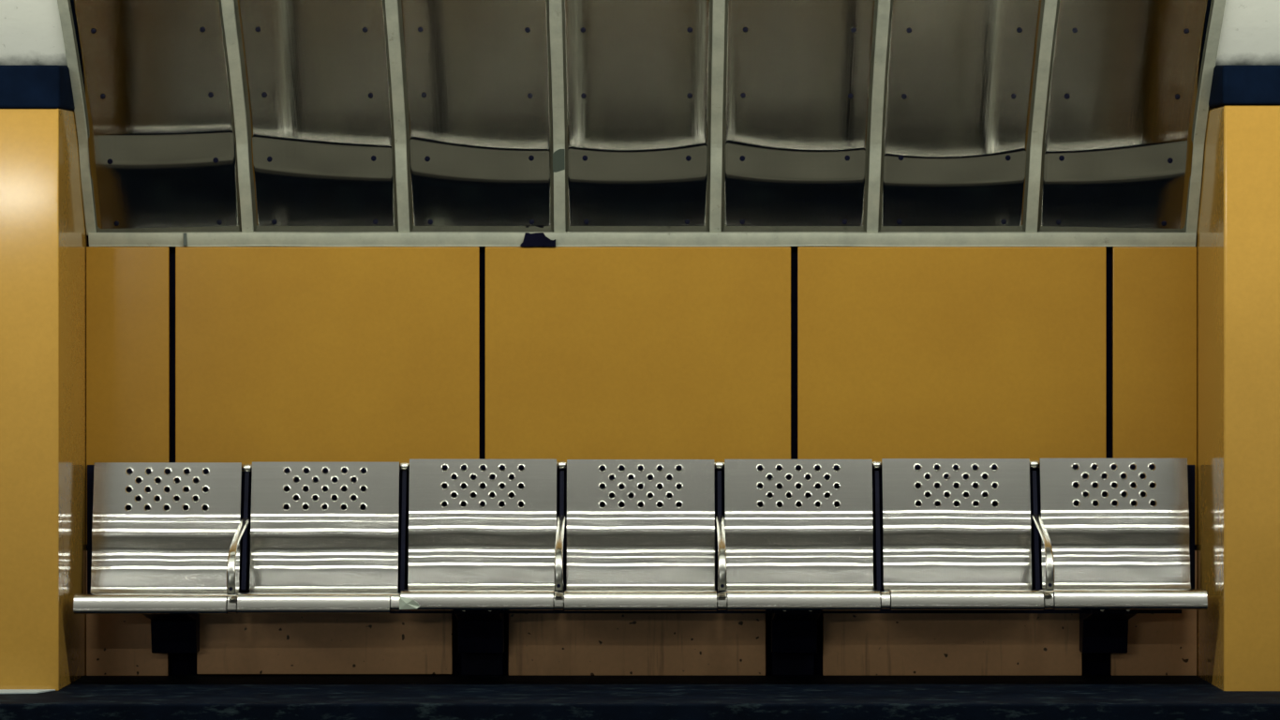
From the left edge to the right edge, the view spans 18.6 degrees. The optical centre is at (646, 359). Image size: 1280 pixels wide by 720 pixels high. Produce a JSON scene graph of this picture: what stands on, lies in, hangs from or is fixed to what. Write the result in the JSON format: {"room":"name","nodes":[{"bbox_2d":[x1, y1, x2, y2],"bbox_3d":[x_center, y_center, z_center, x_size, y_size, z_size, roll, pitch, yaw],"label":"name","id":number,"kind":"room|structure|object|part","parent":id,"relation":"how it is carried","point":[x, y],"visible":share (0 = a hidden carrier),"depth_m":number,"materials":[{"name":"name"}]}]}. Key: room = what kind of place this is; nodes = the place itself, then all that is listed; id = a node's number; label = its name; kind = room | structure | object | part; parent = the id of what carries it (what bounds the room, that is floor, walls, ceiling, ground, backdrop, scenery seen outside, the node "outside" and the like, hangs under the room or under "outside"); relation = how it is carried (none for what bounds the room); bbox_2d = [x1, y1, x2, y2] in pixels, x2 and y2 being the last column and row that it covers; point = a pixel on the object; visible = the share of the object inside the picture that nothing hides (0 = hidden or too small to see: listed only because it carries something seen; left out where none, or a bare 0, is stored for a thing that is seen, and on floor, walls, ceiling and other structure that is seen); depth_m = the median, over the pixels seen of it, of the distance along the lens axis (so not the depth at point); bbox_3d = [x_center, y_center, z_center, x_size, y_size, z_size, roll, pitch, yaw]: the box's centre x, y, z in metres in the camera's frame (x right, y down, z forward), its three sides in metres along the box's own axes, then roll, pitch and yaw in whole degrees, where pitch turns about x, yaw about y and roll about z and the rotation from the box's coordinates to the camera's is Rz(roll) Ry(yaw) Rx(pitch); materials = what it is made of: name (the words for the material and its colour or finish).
{"room":"railway station","nodes":[
{"label":"railway station","id":0,"kind":"room"},
{"bbox_2d":[0,0,67,65],"bbox_3d":[-3.502,-1.474,12.736,2.996,2.042,2.661,0,0,0],"label":"wall","id":1,"kind":"structure","parent":0,"point":[31,34],"depth_m":13.44,"materials":[{"name":"beige paint"}]},
{"bbox_2d":[0,65,74,111],"bbox_3d":[-3.499,-0.938,13.523,3.002,0.162,0.394,0,0,0],"label":"trim","id":2,"kind":"structure","parent":1,"relation":"attached to","point":[21,86],"depth_m":13.33,"materials":[{"name":"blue paint"}]},
{"bbox_2d":[0,108,87,690],"bbox_3d":[-3.502,0.129,13.685,2.996,1.999,0.690,0,0,0],"label":"pillar","id":3,"kind":"structure","parent":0,"point":[43,237],"depth_m":13.34,"materials":[{"name":"ceramic"}]},
{"bbox_2d":[0,688,55,693],"bbox_3d":[-2.308,1.124,13.240,0.585,0.004,0.200,0,0,0],"label":"trim","id":4,"kind":"structure","parent":3,"relation":"attached to","point":[2,691],"depth_m":13.26,"materials":[{"name":"grey stone"}]},
{"bbox_2d":[0,674,1279,719],"bbox_3d":[0.000,1.204,13.550,10.000,0.152,1.400,0,0,0],"label":"floor","id":5,"kind":"structure","parent":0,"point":[171,696],"depth_m":13.07,"materials":[{"name":"black stone"}]},
{"bbox_2d":[87,235,1195,674],"bbox_3d":[0.000,0.405,14.140,10.000,1.750,0.220,0,0,0],"label":"wall","id":6,"kind":"structure","parent":0,"point":[179,663],"depth_m":14.03,"materials":[{"name":"black"}]},
{"bbox_2d":[86,550,168,675],"bbox_3d":[-1.855,0.904,13.992,0.293,0.448,0.028,0,0,0],"label":"panel","id":7,"kind":"object","parent":6,"relation":"attached to","point":[116,644],"visible":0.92,"depth_m":13.98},
{"bbox_2d":[86,246,169,544],"bbox_3d":[-1.854,0.128,13.992,0.296,1.064,0.028,0,0,0],"label":"panel","id":8,"kind":"object","parent":6,"relation":"attached to","point":[127,288],"visible":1,"depth_m":13.98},
{"bbox_2d":[196,595,452,673],"bbox_3d":[-1.150,0.901,13.992,0.912,0.442,0.028,0,0,0],"label":"panel","id":9,"kind":"object","parent":6,"relation":"attached to","point":[230,643],"visible":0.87,"depth_m":13.98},
{"bbox_2d":[175,246,479,463],"bbox_3d":[-1.140,0.128,13.992,1.086,1.064,0.028,0,0,0],"label":"panel","id":10,"kind":"object","parent":6,"relation":"attached to","point":[283,353],"visible":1,"depth_m":13.98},
{"bbox_2d":[508,612,765,675],"bbox_3d":[-0.034,0.903,13.992,0.919,0.447,0.028,0,0,0],"label":"panel","id":11,"kind":"object","parent":6,"relation":"attached to","point":[540,644],"visible":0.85,"depth_m":13.98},
{"bbox_2d":[485,246,790,461],"bbox_3d":[-0.030,0.128,13.992,1.093,1.064,0.028,0,0,0],"label":"panel","id":12,"kind":"object","parent":6,"relation":"attached to","point":[592,352],"visible":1,"depth_m":13.98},
{"bbox_2d":[73,458,1207,675],"bbox_3d":[-0.020,0.739,13.708,3.953,0.779,0.644,0,0,0],"label":"bench","id":13,"kind":"object","parent":6,"relation":"attached to","point":[1108,542],"visible":1,"depth_m":13.87,"materials":[{"name":"metal"}]},
{"bbox_3d":[-1.422,0.681,13.634,0.029,0.242,0.494,0,0,0],"label":"armrest","id":14,"kind":"part","parent":13,"relation":"part of","materials":[{"name":"metal"}]},
{"bbox_3d":[-1.422,0.608,13.886,0.014,0.425,0.172,0,0,0],"label":"frame plate","id":15,"kind":"part","parent":13,"relation":"part of","materials":[{"name":"black paint"}]},
{"bbox_3d":[-0.862,0.608,13.886,0.014,0.425,0.172,0,0,0],"label":"frame plate","id":16,"kind":"part","parent":13,"relation":"part of","materials":[{"name":"black paint"}]},
{"bbox_2d":[399,595,419,609],"bbox_3d":[-0.811,0.832,13.396,0.070,0.043,0.031,0,0,0],"label":"paper scrap","id":17,"kind":"object","parent":13,"relation":"attached to","point":[405,602],"visible":1,"depth_m":13.39,"materials":[{"name":"grey paper"}]},
{"bbox_3d":[-0.301,0.670,13.634,0.029,0.242,0.494,0,0,0],"label":"armrest","id":18,"kind":"part","parent":13,"relation":"part of","materials":[{"name":"metal"}]},
{"bbox_3d":[-0.301,0.608,13.886,0.014,0.425,0.172,0,0,0],"label":"frame plate","id":19,"kind":"part","parent":13,"relation":"part of","materials":[{"name":"black paint"}]},
{"bbox_3d":[-0.021,0.831,13.445,3.804,0.060,0.045,0,0,0],"label":"rail","id":20,"kind":"part","parent":13,"relation":"part of","materials":[{"name":"metal"}]},
{"bbox_3d":[-0.020,0.607,13.970,3.953,0.466,0.009,0,0,0],"label":"plate","id":21,"kind":"part","parent":13,"relation":"part of","materials":[{"name":"silver metal"}]},
{"bbox_3d":[0.259,0.608,13.886,0.014,0.425,0.172,0,0,0],"label":"frame plate","id":22,"kind":"part","parent":13,"relation":"part of","materials":[{"name":"black paint"}]},
{"bbox_3d":[0.259,0.670,13.634,0.029,0.242,0.494,0,0,0],"label":"armrest","id":23,"kind":"part","parent":13,"relation":"part of","materials":[{"name":"metal"}]},
{"bbox_3d":[0.820,0.608,13.886,0.014,0.425,0.172,0,0,0],"label":"frame plate","id":24,"kind":"part","parent":13,"relation":"part of","materials":[{"name":"black paint"}]},
{"bbox_3d":[1.381,0.608,13.886,0.014,0.425,0.172,0,0,0],"label":"frame plate","id":25,"kind":"part","parent":13,"relation":"part of","materials":[{"name":"black paint"}]},
{"bbox_3d":[1.381,0.667,13.634,0.029,0.242,0.494,0,0,0],"label":"armrest","id":26,"kind":"part","parent":13,"relation":"part of","materials":[{"name":"metal"}]},
{"bbox_2d":[88,231,1196,246],"bbox_3d":[-0.015,-0.432,13.998,3.954,0.054,0.064,0,0,0],"label":"trim","id":27,"kind":"structure","parent":6,"relation":"attached to","point":[223,238],"depth_m":13.97,"materials":[{"name":"grey paint"}]},
{"bbox_2d":[797,246,1106,461],"bbox_3d":[1.091,0.128,13.992,1.102,1.064,0.028,0,0,0],"label":"panel","id":28,"kind":"object","parent":6,"relation":"attached to","point":[903,351],"visible":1,"depth_m":13.98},
{"bbox_2d":[822,612,1082,675],"bbox_3d":[1.093,0.903,13.992,0.925,0.447,0.028,0,0,0],"label":"panel","id":29,"kind":"object","parent":6,"relation":"attached to","point":[854,644],"visible":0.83,"depth_m":13.98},
{"bbox_2d":[1110,550,1196,675],"bbox_3d":[1.812,0.903,13.992,0.307,0.447,0.028,0,0,0],"label":"panel","id":30,"kind":"object","parent":6,"relation":"attached to","point":[1158,644],"visible":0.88,"depth_m":13.98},
{"bbox_2d":[1112,246,1196,544],"bbox_3d":[1.816,0.128,13.992,0.300,1.064,0.028,0,0,0],"label":"panel","id":31,"kind":"object","parent":6,"relation":"attached to","point":[1154,288],"visible":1,"depth_m":13.98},
{"bbox_2d":[396,59,886,220],"bbox_3d":[-0.018,-0.993,13.548,3.970,1.046,1.037,0,0,0],"label":"wall","id":32,"kind":"structure","parent":0,"point":[711,60],"depth_m":13.78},
{"bbox_2d":[57,0,96,235],"bbox_3d":[-1.984,-0.981,13.479,0.038,1.072,1.080,0,0,0],"label":"trim","id":33,"kind":"structure","parent":32,"relation":"attached to","point":[63,5],"depth_m":13.71,"materials":[{"name":"grey paint"}]},
{"bbox_2d":[67,0,241,232],"bbox_3d":[-1.705,-0.953,13.494,0.521,1.017,1.012,0,0,0],"label":"panel","id":34,"kind":"object","parent":32,"relation":"attached to","point":[155,77],"visible":1,"depth_m":13.71,"materials":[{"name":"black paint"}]},
{"bbox_2d":[221,0,253,232],"bbox_3d":[-1.424,-0.981,13.479,0.043,1.072,1.080,0,0,0],"label":"trim","id":35,"kind":"structure","parent":32,"relation":"attached to","point":[228,6],"depth_m":13.70,"materials":[{"name":"grey paint"}]},
{"bbox_2d":[234,0,398,232],"bbox_3d":[-1.145,-0.956,13.498,0.515,1.010,1.004,0,0,0],"label":"panel","id":36,"kind":"object","parent":32,"relation":"attached to","point":[316,74],"visible":1,"depth_m":13.71,"materials":[{"name":"black paint"}]},
{"bbox_2d":[385,0,409,232],"bbox_3d":[-0.867,-0.981,13.479,0.043,1.072,1.080,0,0,0],"label":"trim","id":37,"kind":"structure","parent":32,"relation":"attached to","point":[391,6],"depth_m":13.70,"materials":[{"name":"grey paint"}]},
{"bbox_2d":[397,0,553,232],"bbox_3d":[-0.589,-0.956,13.498,0.515,1.010,1.004,0,0,0],"label":"panel","id":38,"kind":"object","parent":32,"relation":"attached to","point":[477,73],"visible":1,"depth_m":13.71,"materials":[{"name":"black paint"}]},
{"bbox_2d":[549,0,565,232],"bbox_3d":[-0.310,-0.981,13.479,0.044,1.072,1.080,0,0,0],"label":"trim","id":39,"kind":"structure","parent":32,"relation":"attached to","point":[555,6],"depth_m":13.70,"materials":[{"name":"grey paint"}]},
{"bbox_2d":[561,0,713,232],"bbox_3d":[-0.032,-0.956,13.498,0.514,1.010,1.004,0,0,0],"label":"panel","id":40,"kind":"object","parent":32,"relation":"attached to","point":[637,73],"visible":1,"depth_m":13.71,"materials":[{"name":"black paint"}]},
{"bbox_2d":[709,0,725,232],"bbox_3d":[0.246,-0.981,13.479,0.043,1.072,1.080,0,0,0],"label":"trim","id":41,"kind":"structure","parent":32,"relation":"attached to","point":[719,6],"depth_m":13.70,"materials":[{"name":"grey paint"}]},
{"bbox_2d":[721,0,878,232],"bbox_3d":[0.526,-0.956,13.498,0.519,1.010,1.004,0,0,0],"label":"panel","id":42,"kind":"object","parent":32,"relation":"attached to","point":[798,74],"visible":1,"depth_m":13.71,"materials":[{"name":"black paint"}]},
{"bbox_2d":[866,0,890,232],"bbox_3d":[0.807,-0.981,13.479,0.043,1.072,1.080,0,0,0],"label":"trim","id":43,"kind":"structure","parent":32,"relation":"attached to","point":[884,6],"depth_m":13.70,"materials":[{"name":"grey paint"}]},
{"bbox_2d":[878,0,1044,232],"bbox_3d":[1.091,-0.956,13.498,0.526,1.010,1.004,0,0,0],"label":"panel","id":44,"kind":"object","parent":32,"relation":"attached to","point":[960,79],"visible":1,"depth_m":13.70,"materials":[{"name":"black paint"}]},
{"bbox_2d":[1025,0,1057,232],"bbox_3d":[1.375,-0.981,13.479,0.044,1.072,1.080,0,0,0],"label":"trim","id":45,"kind":"structure","parent":32,"relation":"attached to","point":[1050,6],"depth_m":13.70,"materials":[{"name":"grey paint"}]},
{"bbox_2d":[1037,0,1213,232],"bbox_3d":[1.661,-0.953,13.494,0.530,1.017,1.012,0,0,0],"label":"panel","id":46,"kind":"object","parent":32,"relation":"attached to","point":[1124,78],"visible":1,"depth_m":13.70,"materials":[{"name":"black paint"}]},
{"bbox_2d":[1185,0,1225,232],"bbox_3d":[1.946,-0.981,13.479,0.042,1.072,1.080,0,0,0],"label":"trim","id":47,"kind":"structure","parent":32,"relation":"attached to","point":[1218,7],"depth_m":13.70,"materials":[{"name":"grey paint"}]},
{"bbox_2d":[1195,104,1279,690],"bbox_3d":[3.484,0.130,13.685,3.032,2.016,0.690,0,0,0],"label":"pillar","id":48,"kind":"structure","parent":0,"point":[1238,240],"depth_m":13.34,"materials":[{"name":"ceramic"}]},
{"bbox_2d":[1200,0,1279,190],"bbox_3d":[3.484,-1.474,12.736,3.032,2.042,2.661,0,0,0],"label":"wall","id":49,"kind":"structure","parent":0,"point":[1250,30],"depth_m":13.44,"materials":[{"name":"beige paint"}]},
{"bbox_2d":[1208,65,1279,107],"bbox_3d":[3.481,-0.945,13.516,3.038,0.148,0.380,0,0,0],"label":"trim","id":50,"kind":"structure","parent":49,"relation":"attached to","point":[1230,84],"depth_m":13.33,"materials":[{"name":"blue paint"}]}
]}

